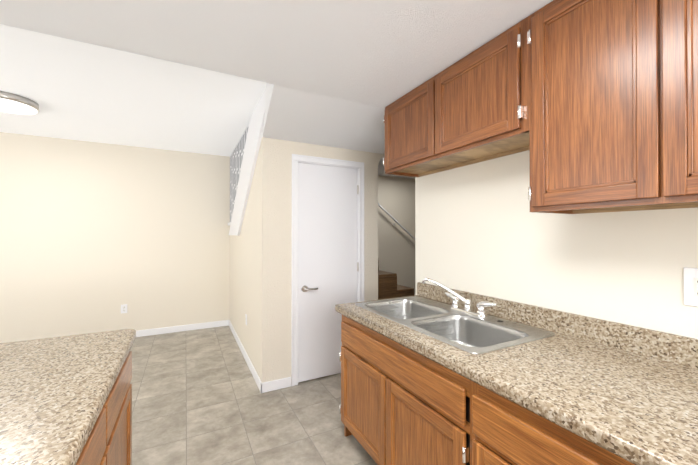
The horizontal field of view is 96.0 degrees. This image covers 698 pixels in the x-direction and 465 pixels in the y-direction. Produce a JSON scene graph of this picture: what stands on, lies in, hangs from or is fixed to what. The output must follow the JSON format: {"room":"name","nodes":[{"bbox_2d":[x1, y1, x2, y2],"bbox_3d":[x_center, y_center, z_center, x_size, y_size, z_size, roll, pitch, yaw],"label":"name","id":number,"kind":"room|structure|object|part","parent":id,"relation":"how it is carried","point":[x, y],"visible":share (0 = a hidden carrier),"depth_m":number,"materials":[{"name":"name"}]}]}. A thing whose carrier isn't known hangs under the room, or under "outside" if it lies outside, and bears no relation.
{"room":"kitchen","nodes":[
{"label":"kitchen","id":0,"kind":"room"},
{"bbox_2d":[0,132,229,342],"bbox_3d":[-3.872,0.073,3.854,4.765,2.700,0.120,0,0,-27],"label":"wall","id":1,"kind":"structure","parent":0,"point":[94,236],"depth_m":4.14,"materials":[{"name":"beige paint"}]},
{"bbox_2d":[121,304,126,312],"bbox_3d":[-3.019,1.025,4.219,0.072,0.117,0.008,0,0,-27],"label":"outlet","id":2,"kind":"object","parent":1,"relation":"attached to","point":[123,308],"visible":1,"depth_m":4.22,"materials":[{"name":"white plastic"}]},
{"bbox_2d":[136,320,227,336],"bbox_3d":[-3.835,1.378,3.788,4.515,0.088,0.018,0,0,-27],"label":"baseboard","id":3,"kind":"structure","parent":1,"relation":"attached to","point":[164,330],"depth_m":4.52,"materials":[{"name":"white wood"}]},
{"bbox_2d":[0,24,265,156],"bbox_3d":[-3.112,-1.235,2.509,4.665,0.100,3.220,0,0,-27],"label":"ceiling","id":4,"kind":"structure","parent":0,"point":[77,90],"depth_m":2.74,"materials":[{"name":"white paint"}]},
{"bbox_2d":[0,91,38,114],"bbox_3d":[-3.034,-1.142,2.786,0.410,0.082,0.410,0,0,-27],"label":"ceiling light","id":5,"kind":"object","parent":4,"relation":"attached to","point":[13,103],"visible":1,"depth_m":2.76,"materials":[{"name":"white glass"}]},
{"bbox_2d":[130,326,376,464],"bbox_3d":[-0.599,1.438,1.276,8.200,0.060,7.700,0,0,-27],"label":"floor","id":6,"kind":"structure","parent":0,"point":[199,397],"depth_m":2.47,"materials":[{"name":"tile"}]},
{"bbox_2d":[80,389,115,464],"bbox_3d":[-0.978,0.976,0.682,0.618,0.858,0.720,0,0,-27],"label":"base cabinet","id":7,"kind":"object","parent":6,"relation":"on","point":[101,450],"depth_m":1.08,"materials":[{"name":"brown wood"}]},
{"bbox_2d":[116,353,131,464],"bbox_3d":[-1.242,0.979,1.190,0.618,0.858,0.665,0,0,-27],"label":"base cabinet","id":8,"kind":"object","parent":6,"relation":"on","point":[123,387],"depth_m":1.45,"materials":[{"name":"brown wood"}]},
{"bbox_2d":[0,329,135,464],"bbox_3d":[-0.716,0.517,0.167,0.664,0.050,3.030,0,0,-27],"label":"countertop","id":9,"kind":"structure","parent":8,"relation":"on","point":[54,391],"depth_m":0.99,"materials":[{"name":"beige stone"}]},
{"bbox_2d":[378,258,413,299],"bbox_3d":[0.220,0.568,3.964,2.270,1.710,0.925,0,0,-27],"label":"stairs","id":10,"kind":"structure","parent":6,"relation":"on","point":[389,286],"depth_m":3.58,"materials":[{"name":"brown wood"}]},
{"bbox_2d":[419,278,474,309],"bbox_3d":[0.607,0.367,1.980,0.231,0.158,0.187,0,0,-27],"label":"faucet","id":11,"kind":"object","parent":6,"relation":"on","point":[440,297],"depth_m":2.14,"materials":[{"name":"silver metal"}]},
{"bbox_2d":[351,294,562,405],"bbox_3d":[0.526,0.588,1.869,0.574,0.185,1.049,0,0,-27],"label":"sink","id":12,"kind":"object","parent":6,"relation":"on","point":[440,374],"depth_m":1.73,"materials":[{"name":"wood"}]},
{"bbox_2d":[335,303,697,464],"bbox_3d":[0.924,0.512,1.020,0.729,0.071,3.030,0,0,-27],"label":"countertop","id":13,"kind":"structure","parent":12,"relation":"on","point":[637,409],"depth_m":1.02,"materials":[{"name":"beige stone"}]},
{"bbox_2d":[355,296,554,353],"bbox_3d":[0.526,0.588,1.869,0.574,0.186,1.049,0,0,-27],"label":"sink","id":14,"kind":"object","parent":13,"relation":"in","point":[466,331],"depth_m":1.82,"materials":[{"name":"silver metal"}]},
{"bbox_2d":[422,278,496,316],"bbox_3d":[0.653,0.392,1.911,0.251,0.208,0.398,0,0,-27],"label":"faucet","id":15,"kind":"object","parent":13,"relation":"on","point":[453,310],"depth_m":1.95,"materials":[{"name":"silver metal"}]},
{"bbox_2d":[230,83,304,375],"bbox_3d":[-1.111,0.120,3.475,0.215,2.600,3.100,0,0,-27],"label":"wall","id":16,"kind":"structure","parent":0,"point":[281,102],"depth_m":3.19,"materials":[{"name":"beige paint"}]},
{"bbox_2d":[228,320,263,392],"bbox_3d":[-1.297,1.378,3.784,0.014,0.088,2.289,0,0,-27],"label":"baseboard","id":17,"kind":"structure","parent":16,"relation":"attached to","point":[260,385],"depth_m":3.31,"materials":[{"name":"white wood"}]},
{"bbox_2d":[228,90,264,235],"bbox_3d":[-1.207,-0.570,3.598,0.034,1.213,2.760,0,0,-27],"label":"trim","id":18,"kind":"structure","parent":16,"relation":"attached to","point":[253,140],"depth_m":3.27,"materials":[{"name":"white"}]},
{"bbox_2d":[230,123,248,221],"bbox_3d":[-1.407,-0.660,4.013,0.006,1.026,1.840,0,0,-27],"label":"railing","id":19,"kind":"object","parent":18,"relation":"on","point":[236,156],"visible":0.81,"depth_m":4.28,"materials":[{"name":"grey"}]},
{"bbox_2d":[0,0,552,108],"bbox_3d":[-0.882,-1.142,-0.615,5.740,0.320,4.380,0,0,-27],"label":"ceiling","id":20,"kind":"structure","parent":0,"point":[382,54],"depth_m":1.53,"materials":[{"name":"white paint"}]},
{"bbox_2d":[259,137,377,382],"bbox_3d":[-0.257,0.286,3.123,1.215,2.265,0.120,0,0,-27],"label":"wall","id":21,"kind":"structure","parent":0,"point":[275,297],"depth_m":2.87,"materials":[{"name":"beige paint"}]},
{"bbox_2d":[291,154,363,385],"bbox_3d":[-0.214,0.347,3.134,0.772,2.144,0.138,0,0,-27],"label":"door frame","id":22,"kind":"structure","parent":21,"relation":"attached to","point":[297,159],"depth_m":2.93,"materials":[{"name":"white wood"}]},
{"bbox_2d":[298,163,358,381],"bbox_3d":[-0.183,0.375,3.086,0.646,2.063,0.099,0,0,-27],"label":"door","id":23,"kind":"structure","parent":21,"relation":"in","point":[327,239],"depth_m":3.07,"materials":[{"name":"white wood"}]},
{"bbox_3d":[-0.369,0.533,2.969,0.146,0.062,0.064,0,0,-27],"label":"lever handle","id":24,"kind":"part","parent":23,"relation":"part of","materials":[{"name":"grey metal"}]},
{"bbox_3d":[0.093,0.359,3.240,0.016,1.694,0.016,0,0,-27],"label":"door hinges","id":25,"kind":"part","parent":23,"relation":"part of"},
{"bbox_2d":[276,92,414,178],"bbox_3d":[1.742,-1.071,1.843,3.335,0.435,6.320,0,0,-27],"label":"ceiling","id":26,"kind":"structure","parent":0,"point":[318,119],"depth_m":2.67,"materials":[{"name":"white paint"}]},
{"bbox_2d":[378,153,384,163],"bbox_3d":[0.352,-0.765,3.446,0.160,0.160,0.120,0,0,-27],"label":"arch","id":27,"kind":"object","parent":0,"point":[380,156],"visible":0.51,"depth_m":3.37,"materials":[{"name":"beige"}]},
{"bbox_2d":[378,175,414,295],"bbox_3d":[0.307,0.127,4.596,3.335,2.600,0.100,0,0,-27],"label":"wall","id":28,"kind":"structure","parent":0,"point":[396,241],"depth_m":4.76,"materials":[{"name":"beige paint"}]},
{"bbox_2d":[378,203,414,239],"bbox_3d":[0.683,-0.171,4.689,1.601,1.226,0.084,0,0,-27],"label":"stair handrail","id":29,"kind":"object","parent":28,"relation":"attached to","point":[394,219],"visible":0.33,"depth_m":4.66,"materials":[{"name":"white"}]},
{"bbox_2d":[415,150,697,338],"bbox_3d":[1.611,0.065,0.675,0.120,2.680,4.380,0,0,-27],"label":"wall","id":30,"kind":"structure","parent":0,"point":[481,228],"depth_m":1.65,"materials":[{"name":"white paint"}]},
{"bbox_2d":[383,20,522,176],"bbox_3d":[0.691,-0.527,1.947,0.337,0.878,1.220,0,0,-27],"label":"upper cabinet","id":31,"kind":"object","parent":30,"relation":"attached to","point":[471,111],"depth_m":1.77,"materials":[{"name":"brown wood"}]},
{"bbox_2d":[523,0,634,213],"bbox_3d":[1.053,-0.531,1.251,0.337,0.878,0.500,0,0,-27],"label":"upper cabinet","id":32,"kind":"object","parent":30,"relation":"attached to","point":[591,106],"depth_m":1.23,"materials":[{"name":"brown wood"}]},
{"bbox_2d":[627,0,697,210],"bbox_3d":[1.239,-0.533,0.893,0.337,0.878,0.545,0,0,-27],"label":"upper cabinet","id":33,"kind":"object","parent":30,"relation":"attached to","point":[662,35],"depth_m":1.01,"materials":[{"name":"brown wood"}]},
{"bbox_2d":[684,267,697,306],"bbox_3d":[1.288,0.203,1.152,0.010,0.142,0.089,0,0,-27],"label":"outlet","id":34,"kind":"object","parent":30,"relation":"attached to","point":[690,286],"visible":1,"depth_m":1.17,"materials":[{"name":"white plastic"}]}
]}

